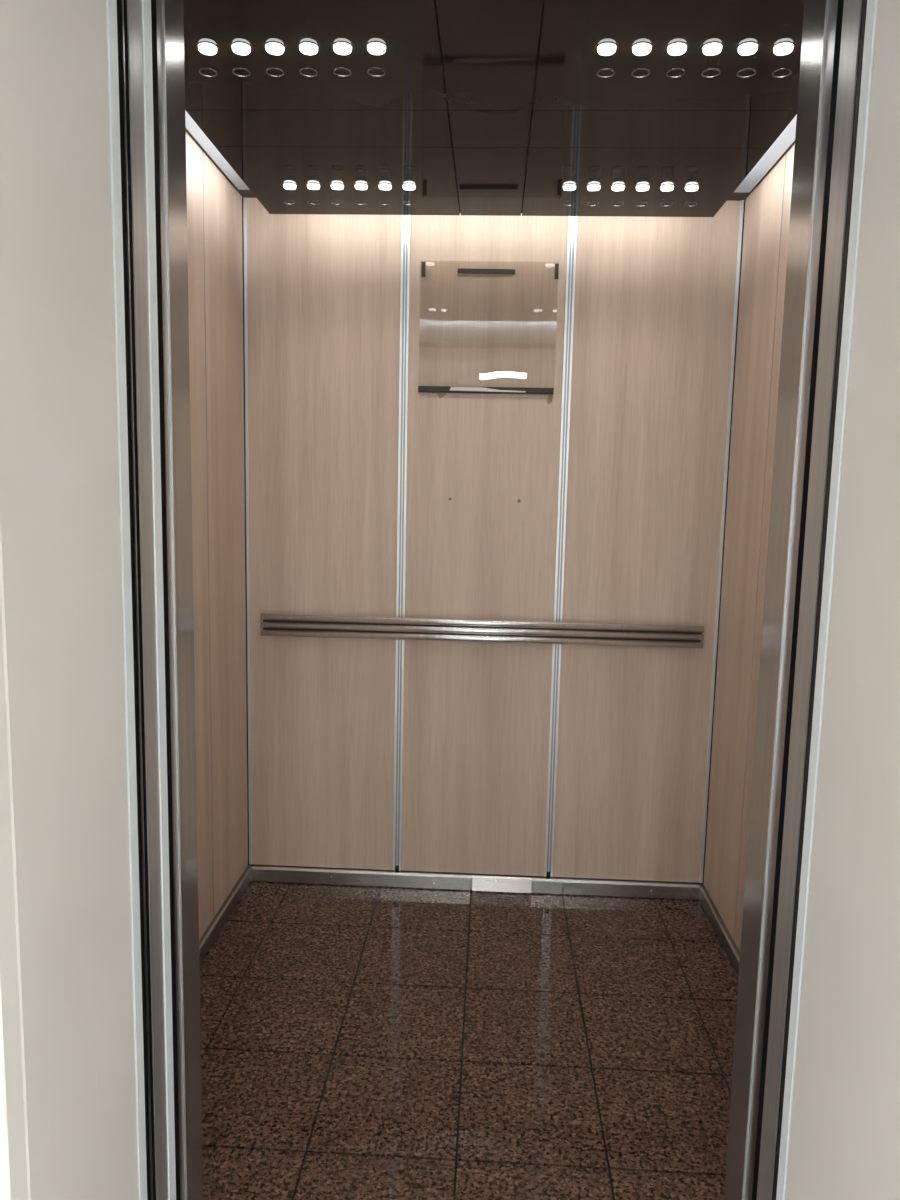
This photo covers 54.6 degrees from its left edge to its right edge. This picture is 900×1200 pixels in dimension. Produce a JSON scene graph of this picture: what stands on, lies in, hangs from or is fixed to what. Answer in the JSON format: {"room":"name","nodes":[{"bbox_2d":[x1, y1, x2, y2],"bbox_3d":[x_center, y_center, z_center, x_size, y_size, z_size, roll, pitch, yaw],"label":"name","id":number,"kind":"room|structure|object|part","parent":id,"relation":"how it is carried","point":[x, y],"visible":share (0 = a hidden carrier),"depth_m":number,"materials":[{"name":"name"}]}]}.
{"room":"elevator lobby","nodes":[
{"label":"elevator lobby","id":0,"kind":"room"},
{"bbox_2d":[186,132,247,939],"bbox_3d":[-0.752,-0.077,2.186,0.040,2.370,1.598,2,7,3],"label":"wall","id":1,"kind":"structure","parent":0,"point":[220,259],"depth_m":2.66,"materials":[{"name":"beige wood"}]},
{"bbox_2d":[106,0,152,1199],"bbox_3d":[-0.702,0.153,1.255,0.508,2.152,0.054,2,7,3],"label":"door frame","id":2,"kind":"structure","parent":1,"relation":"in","point":[111,5],"depth_m":1.21,"materials":[{"name":"silver metal"}]},
{"bbox_2d":[117,0,179,1199],"bbox_3d":[-0.697,0.144,1.328,0.502,2.152,0.150,2,7,3],"label":"door","id":3,"kind":"structure","parent":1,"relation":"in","point":[140,31],"depth_m":1.29,"materials":[{"name":"silver metal"}]},
{"bbox_2d":[156,0,202,1199],"bbox_3d":[-0.620,0.130,1.451,0.361,2.152,0.107,2,7,3],"label":"elevator door","id":4,"kind":"structure","parent":1,"relation":"attached to","point":[169,13],"depth_m":1.42,"materials":[{"name":"silver metal"}]},
{"bbox_3d":[-0.728,-0.106,2.384,0.012,2.262,0.371,2,7,3],"label":"wall panel","id":5,"kind":"part","parent":1,"relation":"part of","materials":[{"name":"brown wood"}]},
{"bbox_2d":[202,151,213,917],"bbox_3d":[-0.719,-0.131,2.572,0.011,2.261,0.008,2,7,3],"label":"trim","id":6,"kind":"structure","parent":1,"relation":"attached to","point":[202,151],"depth_m":2.56,"materials":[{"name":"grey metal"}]},
{"bbox_2d":[199,865,251,964],"bbox_3d":[-0.753,1.065,2.378,0.026,0.055,1.480,2,7,3],"label":"baseboard","id":7,"kind":"structure","parent":1,"relation":"attached to","point":[211,933],"depth_m":2.78,"materials":[{"name":"metal"}]},
{"bbox_3d":[-0.710,-0.155,2.765,0.012,2.262,0.381,2,7,3],"label":"wall panel","id":8,"kind":"part","parent":1,"relation":"part of","materials":[{"name":"brown wood"}]},
{"bbox_2d":[243,197,251,863],"bbox_3d":[-0.686,-0.181,2.967,0.010,2.261,0.016,2,7,3],"label":"trim","id":9,"kind":"structure","parent":1,"relation":"attached to","point":[244,198],"depth_m":2.95,"materials":[{"name":"metal"}]},
{"bbox_2d":[199,881,737,1199],"bbox_3d":[0.042,1.135,2.299,1.640,0.030,1.597,2,7,3],"label":"floor","id":10,"kind":"structure","parent":0,"point":[358,1042],"depth_m":2.21,"materials":[{"name":"brown stone"}]},
{"bbox_2d":[186,129,794,201],"bbox_3d":[0.092,-1.197,2.014,1.680,0.030,1.627,2,7,3],"label":"ceiling","id":11,"kind":"structure","parent":0,"point":[736,196],"depth_m":2.67,"materials":[{"name":"grey metal"}]},
{"bbox_2d":[185,110,249,189],"bbox_3d":[-0.592,-1.197,2.041,0.207,0.006,1.370,2,7,3],"label":"metal strip","id":12,"kind":"object","parent":11,"relation":"attached to","point":[191,126],"visible":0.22,"depth_m":2.42,"materials":[{"name":"silver metal"}]},
{"bbox_2d":[734,115,796,191],"bbox_3d":[0.777,-1.160,1.979,0.204,0.006,1.370,2,7,3],"label":"metal strip","id":13,"kind":"object","parent":11,"relation":"attached to","point":[786,138],"visible":0.22,"depth_m":2.38,"materials":[{"name":"silver metal"}]},
{"bbox_2d":[242,198,744,883],"bbox_3d":[0.106,-0.157,2.947,1.700,2.370,0.041,2,7,3],"label":"wall","id":14,"kind":"structure","parent":0,"point":[654,298],"depth_m":2.92,"materials":[{"name":"beige wood"}]},
{"bbox_3d":[-0.428,-0.173,2.957,0.506,2.262,0.012,2,7,3],"label":"wall panel","id":15,"kind":"part","parent":14,"relation":"part of","materials":[{"name":"brown wood"}]},
{"bbox_2d":[393,215,409,870],"bbox_3d":[-0.164,-0.166,2.942,0.028,2.261,0.019,2,7,3],"label":"trim","id":16,"kind":"structure","parent":14,"relation":"attached to","point":[405,219],"depth_m":2.92,"materials":[{"name":"metal"}]},
{"bbox_2d":[251,864,699,899],"bbox_3d":[0.081,0.994,3.070,1.572,0.055,0.034,2,7,3],"label":"baseboard","id":17,"kind":"structure","parent":14,"relation":"attached to","point":[259,873],"depth_m":3.06,"materials":[{"name":"metal"}]},
{"bbox_2d":[261,614,703,648],"bbox_3d":[0.100,0.101,2.929,1.474,0.076,0.062,2,7,3],"label":"handrail","id":18,"kind":"object","parent":14,"relation":"attached to","point":[291,625],"visible":1,"depth_m":2.90,"materials":[{"name":"silver metal"}]},
{"bbox_3d":[0.099,0.102,2.915,1.466,0.068,0.006,2,7,3],"label":"plate","id":19,"kind":"part","parent":18,"relation":"part of","materials":[{"name":"silver metal"}]},
{"bbox_3d":[0.103,-0.159,2.933,0.510,2.262,0.012,2,7,3],"label":"wall panel","id":20,"kind":"part","parent":14,"relation":"part of","materials":[{"name":"brown wood"}]},
{"bbox_2d":[418,262,558,394],"bbox_3d":[0.122,-0.882,2.825,0.445,0.416,0.009,2,7,3],"label":"frame","id":21,"kind":"object","parent":14,"relation":"attached to","point":[433,389],"visible":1,"depth_m":2.84,"materials":[{"name":"black plastic"}]},
{"bbox_2d":[544,216,577,876],"bbox_3d":[0.369,-0.152,2.917,0.028,2.261,0.019,2,7,3],"label":"trim","id":22,"kind":"structure","parent":14,"relation":"attached to","point":[572,220],"depth_m":2.90,"materials":[{"name":"metal"}]},
{"bbox_3d":[0.637,-0.145,2.909,0.511,2.262,0.012,2,7,3],"label":"wall panel","id":23,"kind":"part","parent":14,"relation":"part of","materials":[{"name":"brown wood"}]},
{"bbox_2d":[183,0,804,216],"bbox_3d":[0.088,-1.134,2.010,1.347,0.094,1.277,2,7,3],"label":"ceiling","id":24,"kind":"structure","parent":0,"point":[486,107],"depth_m":1.86,"materials":[{"name":"black metal"}]},
{"bbox_2d":[197,42,217,76],"bbox_3d":[-0.462,-1.030,1.662,0.038,0.046,0.038,2,7,3],"label":"ceiling spotlight","id":25,"kind":"object","parent":24,"relation":"attached to","point":[207,48],"visible":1,"depth_m":1.65,"materials":[{"name":"grey"}]},
{"bbox_2d":[231,42,251,76],"bbox_3d":[-0.397,-1.028,1.659,0.038,0.046,0.038,2,7,3],"label":"ceiling spotlight","id":26,"kind":"object","parent":24,"relation":"attached to","point":[241,48],"visible":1,"depth_m":1.65,"materials":[{"name":"grey"}]},
{"bbox_2d":[265,42,284,76],"bbox_3d":[-0.333,-1.027,1.657,0.038,0.046,0.038,2,7,3],"label":"ceiling spotlight","id":27,"kind":"object","parent":24,"relation":"attached to","point":[275,48],"visible":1,"depth_m":1.65,"materials":[{"name":"grey"}]},
{"bbox_2d":[283,183,296,204],"bbox_3d":[-0.445,-1.127,2.418,0.038,0.046,0.038,2,7,3],"label":"ceiling spotlight","id":28,"kind":"object","parent":24,"relation":"attached to","point":[290,186],"visible":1,"depth_m":2.41,"materials":[{"name":"grey"}]},
{"bbox_2d":[298,41,318,76],"bbox_3d":[-0.268,-1.025,1.654,0.038,0.046,0.038,2,7,3],"label":"ceiling spotlight","id":29,"kind":"object","parent":24,"relation":"attached to","point":[308,48],"visible":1,"depth_m":1.64,"materials":[{"name":"grey"}]},
{"bbox_2d":[307,183,319,204],"bbox_3d":[-0.378,-1.125,2.416,0.038,0.046,0.038,2,7,3],"label":"ceiling spotlight","id":30,"kind":"object","parent":24,"relation":"attached to","point":[313,186],"visible":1,"depth_m":2.40,"materials":[{"name":"grey"}]},
{"bbox_2d":[330,183,343,204],"bbox_3d":[-0.312,-1.123,2.412,0.038,0.046,0.038,2,7,3],"label":"ceiling spotlight","id":31,"kind":"object","parent":24,"relation":"attached to","point":[336,186],"visible":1,"depth_m":2.40,"materials":[{"name":"grey"}]},
{"bbox_2d":[332,41,352,76],"bbox_3d":[-0.203,-1.023,1.651,0.038,0.046,0.038,2,7,3],"label":"ceiling spotlight","id":32,"kind":"object","parent":24,"relation":"attached to","point":[342,48],"visible":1,"depth_m":1.64,"materials":[{"name":"grey"}]},
{"bbox_2d":[354,183,367,204],"bbox_3d":[-0.246,-1.121,2.409,0.038,0.046,0.038,2,7,3],"label":"ceiling spotlight","id":33,"kind":"object","parent":24,"relation":"attached to","point":[359,186],"visible":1,"depth_m":2.40,"materials":[{"name":"grey"}]},
{"bbox_2d":[366,41,386,76],"bbox_3d":[-0.139,-1.021,1.648,0.038,0.046,0.038,2,7,3],"label":"ceiling spotlight","id":34,"kind":"object","parent":24,"relation":"attached to","point":[375,47],"visible":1,"depth_m":1.64,"materials":[{"name":"grey"}]},
{"bbox_2d":[378,183,391,204],"bbox_3d":[-0.179,-1.120,2.406,0.038,0.046,0.038,2,7,3],"label":"ceiling spotlight","id":35,"kind":"object","parent":24,"relation":"attached to","point":[383,186],"visible":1,"depth_m":2.40,"materials":[{"name":"grey"}]},
{"bbox_2d":[402,183,415,204],"bbox_3d":[-0.113,-1.118,2.403,0.038,0.046,0.038,2,7,3],"label":"ceiling spotlight","id":36,"kind":"object","parent":24,"relation":"attached to","point":[408,186],"visible":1,"depth_m":2.39,"materials":[{"name":"grey"}]},
{"bbox_2d":[562,184,575,205],"bbox_3d":[0.325,-1.106,2.380,0.038,0.046,0.038,2,7,3],"label":"ceiling spotlight","id":37,"kind":"object","parent":24,"relation":"attached to","point":[567,187],"visible":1,"depth_m":2.37,"materials":[{"name":"grey"}]},
{"bbox_2d":[587,184,600,205],"bbox_3d":[0.391,-1.104,2.377,0.038,0.046,0.038,2,7,3],"label":"ceiling spotlight","id":38,"kind":"object","parent":24,"relation":"attached to","point":[591,187],"visible":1,"depth_m":2.37,"materials":[{"name":"grey"}]},
{"bbox_2d":[596,42,616,77],"bbox_3d":[0.293,-1.010,1.632,0.038,0.046,0.038,2,7,3],"label":"ceiling spotlight","id":39,"kind":"object","parent":24,"relation":"attached to","point":[605,48],"visible":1,"depth_m":1.62,"materials":[{"name":"grey"}]},
{"bbox_2d":[611,184,624,205],"bbox_3d":[0.457,-1.102,2.374,0.038,0.046,0.038,2,7,3],"label":"ceiling spotlight","id":40,"kind":"object","parent":24,"relation":"attached to","point":[616,187],"visible":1,"depth_m":2.36,"materials":[{"name":"grey"}]},
{"bbox_2d":[631,42,651,77],"bbox_3d":[0.357,-1.008,1.629,0.038,0.046,0.038,2,7,3],"label":"ceiling spotlight","id":41,"kind":"object","parent":24,"relation":"attached to","point":[641,48],"visible":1,"depth_m":1.62,"materials":[{"name":"grey"}]},
{"bbox_2d":[635,184,649,205],"bbox_3d":[0.523,-1.100,2.371,0.038,0.046,0.038,2,7,3],"label":"ceiling spotlight","id":42,"kind":"object","parent":24,"relation":"attached to","point":[642,187],"visible":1,"depth_m":2.36,"materials":[{"name":"grey"}]},
{"bbox_2d":[660,184,673,206],"bbox_3d":[0.589,-1.099,2.368,0.038,0.046,0.038,2,7,3],"label":"ceiling spotlight","id":43,"kind":"object","parent":24,"relation":"attached to","point":[667,187],"visible":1,"depth_m":2.36,"materials":[{"name":"grey"}]},
{"bbox_2d":[666,42,687,77],"bbox_3d":[0.422,-1.007,1.626,0.038,0.046,0.038,2,7,3],"label":"ceiling spotlight","id":44,"kind":"object","parent":24,"relation":"attached to","point":[676,48],"visible":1,"depth_m":1.62,"materials":[{"name":"grey"}]},
{"bbox_2d":[684,184,698,206],"bbox_3d":[0.654,-1.097,2.365,0.038,0.046,0.038,2,7,3],"label":"ceiling spotlight","id":45,"kind":"object","parent":24,"relation":"attached to","point":[692,187],"visible":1,"depth_m":2.35,"materials":[{"name":"grey"}]},
{"bbox_2d":[701,42,722,77],"bbox_3d":[0.487,-1.005,1.623,0.038,0.046,0.038,2,7,3],"label":"ceiling spotlight","id":46,"kind":"object","parent":24,"relation":"attached to","point":[711,48],"visible":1,"depth_m":1.61,"materials":[{"name":"grey"}]},
{"bbox_2d":[737,42,758,77],"bbox_3d":[0.552,-1.003,1.620,0.038,0.046,0.038,2,7,3],"label":"ceiling spotlight","id":47,"kind":"object","parent":24,"relation":"attached to","point":[747,48],"visible":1,"depth_m":1.61,"materials":[{"name":"grey"}]},
{"bbox_2d":[772,42,793,77],"bbox_3d":[0.617,-1.001,1.617,0.038,0.046,0.038,2,7,3],"label":"ceiling spotlight","id":48,"kind":"object","parent":24,"relation":"attached to","point":[782,48],"visible":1,"depth_m":1.61,"materials":[{"name":"grey"}]},
{"bbox_2d":[704,143,794,951],"bbox_3d":[0.886,-0.033,2.111,0.040,2.370,1.598,2,7,3],"label":"wall","id":49,"kind":"structure","parent":0,"point":[763,219],"depth_m":2.63,"materials":[{"name":"beige wood"}]},
{"bbox_2d":[699,884,739,977],"bbox_3d":[0.843,1.109,2.305,0.026,0.055,1.480,2,7,3],"label":"baseboard","id":50,"kind":"structure","parent":49,"relation":"attached to","point":[711,911],"depth_m":2.76,"materials":[{"name":"metal"}]},
{"bbox_2d":[699,200,743,882],"bbox_3d":[0.897,-0.138,2.895,0.010,2.261,0.016,2,7,3],"label":"trim","id":51,"kind":"structure","parent":49,"relation":"attached to","point":[741,201],"depth_m":2.88,"materials":[{"name":"metal"}]},
{"bbox_2d":[734,153,786,938],"bbox_3d":[0.891,-0.087,2.499,0.011,2.261,0.008,2,7,3],"label":"trim","id":52,"kind":"structure","parent":49,"relation":"attached to","point":[786,153],"depth_m":2.49,"materials":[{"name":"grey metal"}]},
{"bbox_3d":[0.882,-0.063,2.311,0.012,2.262,0.371,2,7,3],"label":"wall panel","id":53,"kind":"part","parent":49,"relation":"part of","materials":[{"name":"brown wood"}]},
{"bbox_2d":[724,0,837,1199],"bbox_3d":[0.686,0.168,1.369,0.361,2.152,0.134,2,7,3],"label":"elevator door","id":54,"kind":"structure","parent":49,"relation":"attached to","point":[820,16],"depth_m":1.35,"materials":[{"name":"silver metal"}]},
{"bbox_2d":[752,0,862,1199],"bbox_3d":[0.752,0.186,1.243,0.501,2.152,0.116,2,7,3],"label":"door","id":55,"kind":"structure","parent":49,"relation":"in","point":[849,12],"depth_m":1.23,"materials":[{"name":"silver metal"}]},
{"bbox_2d":[773,0,877,1199],"bbox_3d":[0.749,0.194,1.183,0.508,2.152,0.046,2,7,3],"label":"door frame","id":56,"kind":"structure","parent":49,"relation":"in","point":[869,12],"depth_m":1.16,"materials":[{"name":"silver metal"}]},
{"bbox_3d":[0.015,-0.036,1.013,4.200,2.620,0.298,2,7,3],"label":"wall","id":57,"kind":"structure","parent":0,"visible":0},
{"bbox_2d":[0,0,137,1199],"bbox_3d":[-0.517,0.183,1.059,0.115,2.152,0.318,2,7,3],"label":"wall","id":58,"kind":"structure","parent":57,"relation":"attached to","point":[68,1131],"depth_m":1.02,"materials":[{"name":"beige paint"}]},
{"bbox_2d":[785,0,899,1199],"bbox_3d":[0.545,0.214,0.989,0.115,2.152,0.356,2,7,3],"label":"wall","id":59,"kind":"structure","parent":57,"relation":"attached to","point":[844,1142],"depth_m":1.04,"materials":[{"name":"beige paint"}]}
]}

